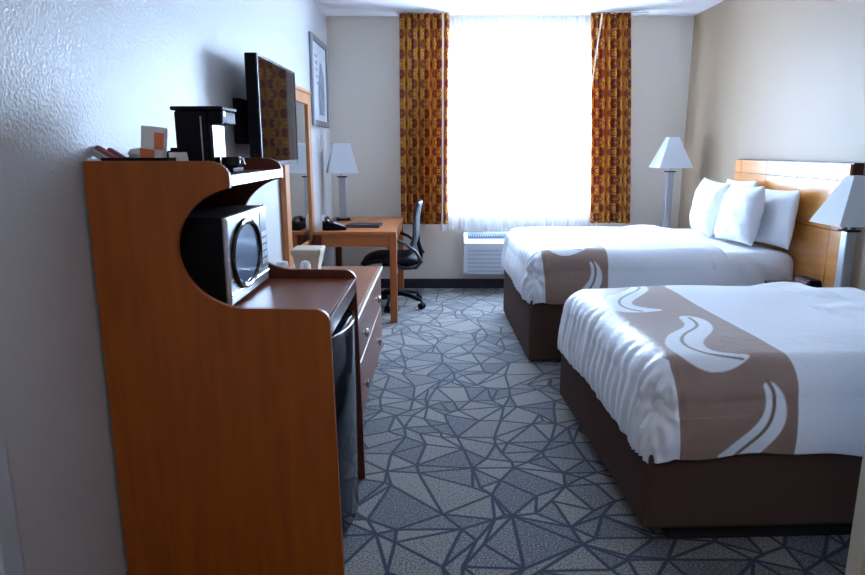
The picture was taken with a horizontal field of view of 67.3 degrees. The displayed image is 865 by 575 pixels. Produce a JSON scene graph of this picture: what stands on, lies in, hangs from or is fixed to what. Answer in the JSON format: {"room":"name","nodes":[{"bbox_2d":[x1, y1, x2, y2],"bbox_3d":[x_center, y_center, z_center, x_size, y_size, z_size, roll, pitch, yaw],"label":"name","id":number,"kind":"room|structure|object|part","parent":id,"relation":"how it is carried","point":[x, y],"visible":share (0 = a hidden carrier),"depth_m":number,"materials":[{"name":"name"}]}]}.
{"room":"hotel room","nodes":[
{"label":"hotel room","id":0,"kind":"room"},
{"bbox_2d":[0,0,333,574],"bbox_3d":[-1.087,-0.423,2.423,0.120,2.610,8.100,0,12,0],"label":"wall","id":1,"kind":"structure","parent":0,"point":[77,76],"depth_m":1.88,"materials":[{"name":"grey paint"}]},
{"bbox_2d":[0,411,24,574],"bbox_3d":[-1.029,0.134,0.997,0.018,2.120,0.980,0,12,0],"label":"trim","id":2,"kind":"structure","parent":1,"relation":"attached to","point":[11,561],"depth_m":1.55,"materials":[{"name":"grey paint"}]},
{"bbox_2d":[232,52,298,164],"bbox_3d":[-0.934,-0.965,3.640,0.165,0.550,0.870,0,12,0],"label":"television","id":3,"kind":"object","parent":1,"relation":"attached to","point":[266,121],"visible":0.9,"depth_m":3.40,"materials":[{"name":"black plastic"}]},
{"bbox_2d":[280,85,314,265],"bbox_3d":[-0.983,-0.835,4.768,0.054,1.232,0.984,0,12,0],"label":"wall mirror","id":4,"kind":"object","parent":1,"relation":"attached to","point":[296,184],"visible":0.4,"depth_m":4.81,"materials":[{"name":"brown wood"}]},
{"bbox_3d":[-0.996,-0.827,4.785,0.024,1.048,0.748,0,12,0],"label":"mirror pane","id":5,"kind":"part","parent":4,"relation":"part of","materials":[{"name":"clear glass"}]},
{"bbox_2d":[308,31,329,127],"bbox_3d":[-0.990,-1.795,5.718,0.025,0.740,0.780,0,12,0],"label":"framed picture","id":6,"kind":"object","parent":1,"relation":"attached to","point":[318,58],"visible":1,"depth_m":5.66,"materials":[{"name":"white paper"}]},
{"bbox_2d":[314,53,324,115],"bbox_3d":[-0.992,-1.775,5.732,0.001,0.495,0.460,0,12,0],"label":"print","id":7,"kind":"object","parent":6,"relation":"attached to","point":[319,78],"depth_m":5.71},
{"bbox_2d":[125,288,850,574],"bbox_3d":[0.701,0.847,2.724,3.697,0.001,8.420,0,12,0],"label":"floor","id":8,"kind":"structure","parent":0,"point":[477,462],"depth_m":2.77,"materials":[{"name":"carpet"}]},
{"bbox_2d":[83,158,365,574],"bbox_3d":[-0.655,0.228,2.362,0.723,1.363,0.675,0,12,0],"label":"cabinet","id":9,"kind":"object","parent":8,"relation":"on","point":[223,415],"visible":0.91,"depth_m":2.06,"materials":[{"name":"brown wood"}]},
{"bbox_2d":[101,157,188,160],"bbox_3d":[-0.893,-0.381,2.036,0.199,0.052,0.176,0,12,0],"label":"tray","id":10,"kind":"object","parent":9,"relation":"on","point":[128,158],"visible":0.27,"depth_m":1.95,"materials":[{"name":"black plastic"}]},
{"bbox_2d":[90,148,108,159],"bbox_3d":[-0.994,-0.390,1.974,0.113,0.078,0.020,0,12,0],"label":"stick","id":11,"kind":"object","parent":10,"relation":"on","point":[95,153],"visible":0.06,"depth_m":1.96,"materials":[{"name":"grey paper"}]},
{"bbox_2d":[94,145,118,157],"bbox_3d":[-0.976,-0.396,1.995,0.112,0.080,0.020,0,12,0],"label":"stick","id":12,"kind":"object","parent":10,"relation":"on","point":[99,148],"visible":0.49,"depth_m":1.98,"materials":[{"name":"red paper"}]},
{"bbox_2d":[107,148,127,157],"bbox_3d":[-0.954,-0.397,2.017,0.104,0.073,0.020,0,12,0],"label":"stick","id":13,"kind":"object","parent":10,"relation":"on","point":[111,150],"visible":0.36,"depth_m":2.00,"materials":[{"name":"red paper"}]},
{"bbox_2d":[128,148,139,157],"bbox_3d":[-0.941,-0.409,2.082,0.062,0.074,0.062,0,12,0],"label":"foam cup","id":14,"kind":"object","parent":10,"relation":"on","point":[135,152],"visible":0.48,"depth_m":2.05,"materials":[{"name":"white plastic"}]},
{"bbox_2d":[140,125,167,157],"bbox_3d":[-0.860,-0.428,2.007,0.081,0.140,0.046,-2,12,-7],"label":"packet","id":15,"kind":"object","parent":10,"relation":"in","point":[153,139],"visible":0.62,"depth_m":1.98,"materials":[{"name":"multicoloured paper"}]},
{"bbox_2d":[139,148,178,157],"bbox_3d":[-0.871,-0.409,2.081,0.104,0.075,0.060,0,12,0],"label":"caddy","id":16,"kind":"object","parent":10,"relation":"on","point":[171,149],"visible":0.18,"depth_m":2.07,"materials":[{"name":"black plastic"}]},
{"bbox_2d":[168,152,188,160],"bbox_3d":[-0.782,-0.388,2.022,0.070,0.065,0.026,0,12,0],"label":"tent card","id":17,"kind":"object","parent":9,"relation":"on","point":[180,156],"visible":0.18,"depth_m":2.01,"materials":[{"name":"white paper"}]},
{"bbox_2d":[170,106,242,172],"bbox_3d":[-0.760,-0.501,2.209,0.190,0.214,0.160,0,12,0],"label":"coffee maker","id":18,"kind":"object","parent":9,"relation":"on","point":[199,130],"visible":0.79,"depth_m":2.14,"materials":[{"name":"black plastic"}]},
{"bbox_3d":[-0.792,-0.494,2.211,0.106,0.200,0.150,0,12,0],"label":"water tank","id":19,"kind":"part","parent":18,"relation":"part of","materials":[{"name":"black plastic"}]},
{"bbox_3d":[-0.769,-0.599,2.188,0.172,0.014,0.160,0,12,0],"label":"lid","id":20,"kind":"part","parent":18,"relation":"part of","materials":[{"name":"black plastic"}]},
{"bbox_3d":[-0.731,-0.473,2.215,0.014,0.157,0.124,0,12,0],"label":"spout panel","id":21,"kind":"part","parent":18,"relation":"part of","materials":[{"name":"white plastic"}]},
{"bbox_2d":[221,157,244,166],"bbox_3d":[-0.686,-0.429,2.222,0.066,0.034,0.077,-9,15,-37],"label":"coffee mug","id":22,"kind":"object","parent":18,"relation":"on","point":[226,161],"visible":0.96,"depth_m":2.20,"materials":[{"name":"black ceramic"}]},
{"bbox_2d":[226,167,242,172],"bbox_3d":[-0.694,-0.404,2.229,0.060,0.016,0.120,0,12,0],"label":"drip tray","id":23,"kind":"object","parent":18,"relation":"on","point":[231,169],"depth_m":2.20,"materials":[{"name":"black plastic"}]},
{"bbox_2d":[180,205,269,304],"bbox_3d":[-0.808,-0.122,2.301,0.353,0.302,0.476,0,12,0],"label":"microwave","id":24,"kind":"object","parent":9,"relation":"on","point":[223,248],"visible":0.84,"depth_m":2.09,"materials":[{"name":"black plastic"}]},
{"bbox_3d":[-0.654,-0.128,2.299,0.018,0.290,0.476,0,12,0],"label":"door","id":25,"kind":"part","parent":24,"relation":"part of","materials":[{"name":"silver metal"}]},
{"bbox_3d":[-0.643,-0.184,2.473,0.002,0.210,0.085,0,12,0],"label":"control panel","id":26,"kind":"part","parent":24,"relation":"part of","materials":[{"name":"silver"}]},
{"bbox_2d":[230,169,272,174],"bbox_3d":[-0.800,-0.382,2.232,0.395,0.028,0.633,0,12,0],"label":"shelf","id":27,"kind":"object","parent":9,"relation":"attached to","point":[245,171],"depth_m":2.29,"materials":[{"name":"brown wood"}]},
{"bbox_3d":[-0.653,0.159,2.683,0.723,1.363,0.020,0,12,0],"label":"panel","id":28,"kind":"part","parent":9,"relation":"part of","materials":[{"name":"brown wood"}]},
{"bbox_2d":[234,278,352,314],"bbox_3d":[-0.661,0.040,2.322,0.674,0.022,0.633,0,12,0],"label":"shelf","id":29,"kind":"object","parent":9,"relation":"attached to","point":[331,295],"depth_m":2.34,"materials":[{"name":"brown wood"}]},
{"bbox_2d":[332,307,358,534],"bbox_3d":[-0.609,0.490,2.416,0.652,0.758,0.496,0,12,0],"label":"mini fridge","id":30,"kind":"object","parent":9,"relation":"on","point":[343,336],"visible":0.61,"depth_m":2.30,"materials":[{"name":"black plastic"}]},
{"bbox_3d":[-0.334,0.123,2.335,0.101,0.007,0.496,0,12,0],"label":"door trim","id":31,"kind":"part","parent":30,"relation":"part of","materials":[{"name":"silver metal"}]},
{"bbox_2d":[288,266,381,412],"bbox_3d":[-0.654,0.342,3.525,0.694,0.653,1.540,0,12,0],"label":"dresser","id":32,"kind":"object","parent":8,"relation":"on","point":[368,278],"visible":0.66,"depth_m":3.61,"materials":[{"name":"brown wood"}]},
{"bbox_2d":[276,260,288,267],"bbox_3d":[-0.875,-0.104,3.789,0.076,0.106,0.076,0,12,0],"label":"cup","id":33,"kind":"object","parent":32,"relation":"on","point":[281,263],"visible":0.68,"depth_m":3.75,"materials":[{"name":"white paper"}]},
{"bbox_2d":[300,260,310,268],"bbox_3d":[-0.756,-0.114,3.867,0.068,0.094,0.068,0,12,0],"label":"paper cup","id":34,"kind":"object","parent":32,"relation":"on","point":[304,264],"visible":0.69,"depth_m":3.84,"materials":[{"name":"white paper"}]},
{"bbox_2d":[290,245,324,268],"bbox_3d":[-0.763,-0.173,4.008,0.180,0.150,0.180,0,12,0],"label":"ice bucket","id":35,"kind":"object","parent":32,"relation":"on","point":[314,254],"visible":0.86,"depth_m":3.93,"materials":[{"name":"beige plastic"}]},
{"bbox_3d":[-0.763,-0.228,3.996,0.180,0.036,0.180,0,12,0],"label":"bucket lid","id":36,"kind":"part","parent":35,"relation":"part of","materials":[{"name":"beige plastic"}]},
{"bbox_3d":[-0.325,0.220,3.159,0.032,0.046,0.046,0,12,0],"label":"knob","id":37,"kind":"part","parent":32,"relation":"part of","materials":[{"name":"silver metal"}]},
{"bbox_3d":[-0.325,0.474,3.213,0.032,0.046,0.046,0,12,0],"label":"knob","id":38,"kind":"part","parent":32,"relation":"part of","materials":[{"name":"silver metal"}]},
{"bbox_3d":[-0.350,0.163,3.484,0.022,0.210,1.500,0,12,0],"label":"drawer","id":39,"kind":"part","parent":32,"relation":"part of","materials":[{"name":"brown wood"}]},
{"bbox_3d":[-0.350,0.412,3.538,0.022,0.280,1.500,0,12,0],"label":"drawer","id":40,"kind":"part","parent":32,"relation":"part of","materials":[{"name":"brown wood"}]},
{"bbox_2d":[313,217,403,322],"bbox_3d":[-0.614,-0.195,5.792,0.662,0.750,1.140,0,12,0],"label":"writing desk","id":41,"kind":"object","parent":8,"relation":"on","point":[386,235],"visible":0.71,"depth_m":5.22,"materials":[{"name":"brown wood"}]},
{"bbox_3d":[-0.914,-0.071,5.284,0.056,0.722,0.066,0,12,0],"label":"leg","id":42,"kind":"part","parent":41,"relation":"part of","materials":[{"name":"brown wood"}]},
{"bbox_2d":[322,216,345,230],"bbox_3d":[-0.804,-0.530,5.312,0.190,0.107,0.220,-2,12,-9],"label":"telephone","id":43,"kind":"object","parent":41,"relation":"on","point":[327,225],"visible":1,"depth_m":5.23,"materials":[{"name":"black plastic"}]},
{"bbox_3d":[-0.907,-0.292,6.311,0.056,0.722,0.066,0,12,0],"label":"leg","id":44,"kind":"part","parent":41,"relation":"part of","materials":[{"name":"brown wood"}]},
{"bbox_2d":[326,143,358,220],"bbox_3d":[-0.822,-0.959,5.916,0.272,0.692,0.272,-3,12,-13],"label":"table lamp","id":45,"kind":"object","parent":41,"relation":"on","point":[341,160],"visible":1,"depth_m":5.79,"materials":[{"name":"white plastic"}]},
{"bbox_3d":[-0.822,-1.169,5.871,0.272,0.262,0.272,-3,12,-13],"label":"lamp shade","id":46,"kind":"part","parent":45,"relation":"part of","materials":[{"name":"white fabric"}]},
{"bbox_2d":[346,222,382,227],"bbox_3d":[-0.577,-0.530,5.515,0.282,0.022,0.222,1,12,3],"label":"folder","id":47,"kind":"object","parent":41,"relation":"on","point":[351,224],"visible":0.92,"depth_m":5.45,"materials":[{"name":"black"}]},
{"bbox_3d":[-0.315,-0.070,5.280,0.056,0.722,0.066,0,12,0],"label":"leg","id":48,"kind":"part","parent":41,"relation":"part of","materials":[{"name":"brown wood"}]},
{"bbox_3d":[-0.308,-0.291,6.307,0.056,0.722,0.066,0,12,0],"label":"leg","id":49,"kind":"part","parent":41,"relation":"part of","materials":[{"name":"brown wood"}]},
{"bbox_2d":[360,199,425,312],"bbox_3d":[-0.349,-0.300,5.800,0.582,0.952,0.588,0,12,0],"label":"office chair","id":50,"kind":"object","parent":8,"relation":"on","point":[410,257],"visible":0.89,"depth_m":5.64,"materials":[{"name":"black leather"}]},
{"bbox_3d":[-0.366,-0.271,5.815,0.530,0.092,0.500,0,12,0],"label":"seat","id":51,"kind":"part","parent":50,"relation":"part of","materials":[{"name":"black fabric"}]},
{"bbox_3d":[-0.222,-0.291,5.587,0.294,0.284,0.136,0,12,0],"label":"armrest","id":52,"kind":"part","parent":50,"relation":"part of","materials":[{"name":"grey plastic"}]},
{"bbox_3d":[-0.219,-0.382,6.013,0.294,0.284,0.136,0,12,0],"label":"armrest","id":53,"kind":"part","parent":50,"relation":"part of","materials":[{"name":"black plastic"}]},
{"bbox_3d":[-0.154,-0.539,5.756,0.140,0.465,0.455,0,12,0],"label":"backrest frame","id":54,"kind":"part","parent":50,"relation":"part of","materials":[{"name":"grey"}]},
{"bbox_3d":[-0.153,-0.539,5.756,0.139,0.449,0.436,0,12,0],"label":"backrest","id":55,"kind":"part","parent":50,"relation":"part of","materials":[{"name":"black fabric"}]},
{"bbox_2d":[501,225,793,360],"bbox_3d":[1.465,-0.022,4.921,1.778,0.778,1.460,0,12,-1],"label":"bed","id":56,"kind":"object","parent":8,"relation":"on","point":[543,267],"visible":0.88,"depth_m":4.23,"materials":[{"name":"fabric"}]},
{"bbox_3d":[1.485,-0.181,4.887,1.690,0.237,1.340,0,12,-1],"label":"mattress","id":57,"kind":"part","parent":56,"relation":"part of","materials":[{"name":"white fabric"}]},
{"bbox_2d":[690,178,730,236],"bbox_3d":[2.107,-0.619,4.967,0.214,0.419,0.488,0,12,0],"label":"pillow","id":58,"kind":"object","parent":56,"relation":"on","point":[709,195],"visible":0.81,"depth_m":4.83,"materials":[{"name":"white fabric"}]},
{"bbox_2d":[714,185,764,245],"bbox_3d":[2.118,-0.510,4.487,0.213,0.408,0.497,0,12,0],"label":"pillow","id":59,"kind":"object","parent":56,"relation":"on","point":[741,208],"visible":1,"depth_m":4.35,"materials":[{"name":"white fabric"}]},
{"bbox_2d":[726,179,757,186],"bbox_3d":[2.292,-0.611,4.920,0.135,0.422,0.548,0,12,0],"label":"pillow","id":60,"kind":"object","parent":56,"relation":"on","point":[733,182],"visible":0.1,"depth_m":4.77,"materials":[{"name":"white fabric"}]},
{"bbox_2d":[755,189,800,249],"bbox_3d":[2.287,-0.474,4.368,0.144,0.393,0.551,0,12,0],"label":"pillow","id":61,"kind":"object","parent":56,"relation":"on","point":[777,224],"visible":0.7,"depth_m":4.21,"materials":[{"name":"white fabric"}]},
{"bbox_2d":[557,282,864,538],"bbox_3d":[1.503,0.439,2.914,1.654,0.718,1.400,0,12,-2],"label":"bed","id":62,"kind":"object","parent":8,"relation":"on","point":[714,411],"visible":1,"depth_m":2.30,"materials":[{"name":"fabric"}]},
{"bbox_3d":[1.521,0.310,2.887,1.570,0.237,1.280,0,12,-2],"label":"mattress","id":63,"kind":"part","parent":62,"relation":"part of","materials":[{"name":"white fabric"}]},
{"bbox_2d":[764,281,827,287],"bbox_3d":[2.204,0.298,3.879,0.304,0.590,0.510,0,12,0],"label":"nightstand","id":64,"kind":"object","parent":8,"relation":"on","point":[765,281],"visible":0.02,"depth_m":4.03,"materials":[{"name":"brown wood"}]},
{"bbox_2d":[794,276,821,287],"bbox_3d":[2.242,-0.032,3.885,0.094,0.050,0.160,0,12,0],"label":"alarm clock","id":65,"kind":"object","parent":64,"relation":"on","point":[805,280],"visible":0.66,"depth_m":3.83,"materials":[{"name":"black plastic"}]},
{"bbox_2d":[809,175,864,286],"bbox_3d":[2.282,-0.277,3.566,0.290,0.664,0.290,0,12,0],"label":"table lamp","id":66,"kind":"object","parent":64,"relation":"on","point":[845,206],"visible":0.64,"depth_m":3.52,"materials":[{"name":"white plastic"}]},
{"bbox_3d":[2.282,-0.474,3.524,0.290,0.262,0.290,0,12,0],"label":"lamp shade","id":67,"kind":"part","parent":66,"relation":"part of","materials":[{"name":"white fabric"}]},
{"bbox_3d":[2.171,-0.200,6.079,0.508,0.640,0.480,0,12,0],"label":"nightstand","id":68,"kind":"object","parent":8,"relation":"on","visible":0},
{"bbox_2d":[649,137,692,227],"bbox_3d":[2.156,-0.931,5.922,0.300,0.853,0.300,0,12,0],"label":"table lamp","id":69,"kind":"object","parent":68,"relation":"on","point":[672,153],"visible":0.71,"depth_m":5.79,"materials":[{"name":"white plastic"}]},
{"bbox_3d":[2.156,-1.217,5.861,0.300,0.268,0.300,0,12,0],"label":"lamp shade","id":70,"kind":"part","parent":69,"relation":"part of","materials":[{"name":"white fabric"}]},
{"bbox_2d":[326,16,693,278],"bbox_3d":[0.727,-1.291,6.468,3.693,2.610,0.200,0,12,0],"label":"wall","id":71,"kind":"structure","parent":0,"point":[363,52],"depth_m":6.29,"materials":[{"name":"beige paint"}]},
{"bbox_2d":[381,279,503,287],"bbox_3d":[0.727,-0.041,6.628,3.452,0.098,0.012,0,12,0],"label":"baseboard","id":72,"kind":"structure","parent":71,"relation":"attached to","point":[385,283],"depth_m":6.63,"materials":[{"name":"black plastic"}]},
{"bbox_2d":[463,231,507,274],"bbox_3d":[0.840,-0.348,6.441,1.070,0.418,0.247,0,12,0],"label":"air conditioner","id":73,"kind":"object","parent":71,"relation":"attached to","point":[482,251],"visible":0.38,"depth_m":6.34,"materials":[{"name":"grey plastic"}]},
{"bbox_3d":[0.839,-0.268,6.338,1.010,0.265,0.002,0,12,0],"label":"panel","id":74,"kind":"part","parent":73,"relation":"part of","materials":[{"name":"grey plastic"}]},
{"bbox_2d":[467,231,507,238],"bbox_3d":[0.840,-0.514,6.383,0.990,0.068,0.084,0,12,0],"label":"grille","id":75,"kind":"object","parent":73,"relation":"attached to","point":[470,235],"depth_m":6.39,"materials":[{"name":"white plastic"}]},
{"bbox_2d":[313,0,723,15],"bbox_3d":[0.699,-1.754,2.166,3.693,0.100,8.420,0,12,0],"label":"ceiling","id":76,"kind":"structure","parent":0,"point":[328,7],"depth_m":5.68,"materials":[{"name":"white paint"}]},
{"bbox_2d":[397,12,648,16],"bbox_3d":[0.823,-2.516,5.987,2.300,0.012,0.135,0,12,0],"label":"track","id":77,"kind":"object","parent":76,"relation":"attached to","point":[588,13],"visible":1,"depth_m":5.92,"materials":[{"name":"white plastic"}]},
{"bbox_2d":[399,13,448,224],"bbox_3d":[-0.074,-1.552,6.116,0.457,1.929,0.140,0,12,0],"label":"window curtain","id":78,"kind":"object","parent":77,"relation":"hanging from","point":[424,38],"visible":0.99,"depth_m":6.08,"materials":[{"name":"orange fabric"}]},
{"bbox_2d":[439,16,595,230],"bbox_3d":[0.844,-1.541,6.250,1.560,2.002,0.036,0,12,0],"label":"sheer curtain","id":79,"kind":"object","parent":77,"relation":"hanging from","point":[520,87],"visible":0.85,"depth_m":6.24,"materials":[{"name":"white fabric"}]},
{"bbox_3d":[0.824,-2.528,6.041,2.300,0.012,0.025,0,12,0],"label":"rail","id":80,"kind":"part","parent":77,"relation":"part of","materials":[{"name":"white plastic"}]},
{"bbox_3d":[0.823,-2.505,5.934,2.300,0.012,0.025,0,12,0],"label":"rail","id":81,"kind":"part","parent":77,"relation":"part of","materials":[{"name":"white plastic"}]},
{"bbox_2d":[590,12,630,223],"bbox_3d":[1.671,-1.556,6.103,0.470,1.914,0.140,0,12,0],"label":"window curtain","id":82,"kind":"object","parent":77,"relation":"hanging from","point":[610,185],"visible":1,"depth_m":6.06,"materials":[{"name":"orange fabric"}]},
{"bbox_2d":[678,0,864,290],"bbox_3d":[2.495,-0.712,3.768,0.120,2.610,5.300,0,12,0],"label":"wall","id":83,"kind":"structure","parent":0,"point":[769,79],"depth_m":4.60,"materials":[{"name":"beige paint"}]},
{"bbox_2d":[734,159,863,287],"bbox_3d":[2.403,-0.413,4.473,0.070,0.906,1.468,0,12,0],"label":"headboard","id":84,"kind":"object","parent":83,"relation":"attached to","point":[813,249],"visible":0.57,"depth_m":4.09,"materials":[{"name":"brown wood"}]},
{"bbox_3d":[2.380,-0.754,5.087,0.014,0.285,0.100,0,12,0],"label":"panel","id":85,"kind":"part","parent":84,"relation":"part of","materials":[{"name":"brown wood"}]},
{"bbox_3d":[2.380,-0.943,5.046,0.014,0.092,0.100,0,12,0],"label":"panel","id":86,"kind":"part","parent":84,"relation":"part of","materials":[{"name":"brown wood"}]},
{"bbox_3d":[2.378,-0.702,4.842,0.014,0.285,0.390,0,12,0],"label":"panel","id":87,"kind":"part","parent":84,"relation":"part of","materials":[{"name":"brown wood"}]},
{"bbox_3d":[2.378,-0.891,4.801,0.014,0.092,0.390,0,12,0],"label":"panel","id":88,"kind":"part","parent":84,"relation":"part of","materials":[{"name":"brown wood"}]},
{"bbox_3d":[2.375,-0.224,4.533,0.014,0.510,0.405,0,12,0],"label":"panel","id":89,"kind":"part","parent":84,"relation":"part of","materials":[{"name":"brown wood"}]},
{"bbox_3d":[2.375,-0.617,4.449,0.014,0.285,0.405,0,12,0],"label":"panel","id":90,"kind":"part","parent":84,"relation":"part of","materials":[{"name":"brown wood"}]},
{"bbox_3d":[2.375,-0.806,4.408,0.014,0.092,0.405,0,12,0],"label":"panel","id":91,"kind":"part","parent":84,"relation":"part of","materials":[{"name":"brown wood"}]},
{"bbox_3d":[2.410,-0.426,4.470,0.056,0.878,1.468,0,12,0],"label":"frame","id":92,"kind":"part","parent":84,"relation":"part of","materials":[{"name":"brown wood"}]},
{"bbox_3d":[2.372,-0.136,4.126,0.014,0.510,0.417,0,12,0],"label":"panel","id":93,"kind":"part","parent":84,"relation":"part of","materials":[{"name":"brown wood"}]},
{"bbox_3d":[2.372,-0.530,4.042,0.014,0.285,0.417,0,12,0],"label":"panel","id":94,"kind":"part","parent":84,"relation":"part of","materials":[{"name":"brown wood"}]},
{"bbox_3d":[2.372,-0.719,4.001,0.014,0.092,0.417,0,12,0],"label":"panel","id":95,"kind":"part","parent":84,"relation":"part of","materials":[{"name":"brown wood"}]},
{"bbox_3d":[2.370,-0.080,3.862,0.014,0.510,0.113,0,12,0],"label":"panel","id":96,"kind":"part","parent":84,"relation":"part of","materials":[{"name":"brown wood"}]},
{"bbox_3d":[2.370,-0.473,3.778,0.014,0.285,0.113,0,12,0],"label":"panel","id":97,"kind":"part","parent":84,"relation":"part of","materials":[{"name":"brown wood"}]},
{"bbox_3d":[2.370,-0.662,3.737,0.014,0.092,0.113,0,12,0],"label":"panel","id":98,"kind":"part","parent":84,"relation":"part of","materials":[{"name":"brown wood"}]},
{"bbox_3d":[1.754,0.124,-0.124,1.549,2.610,2.930,0,12,0],"label":"wall","id":99,"kind":"structure","parent":0,"visible":0},
{"bbox_2d":[845,445,864,574],"bbox_3d":[0.969,0.059,1.344,0.040,2.120,0.047,0,12,0],"label":"trim","id":100,"kind":"structure","parent":99,"relation":"attached to","point":[855,565],"depth_m":1.45,"materials":[{"name":"beige paint"}]}
]}

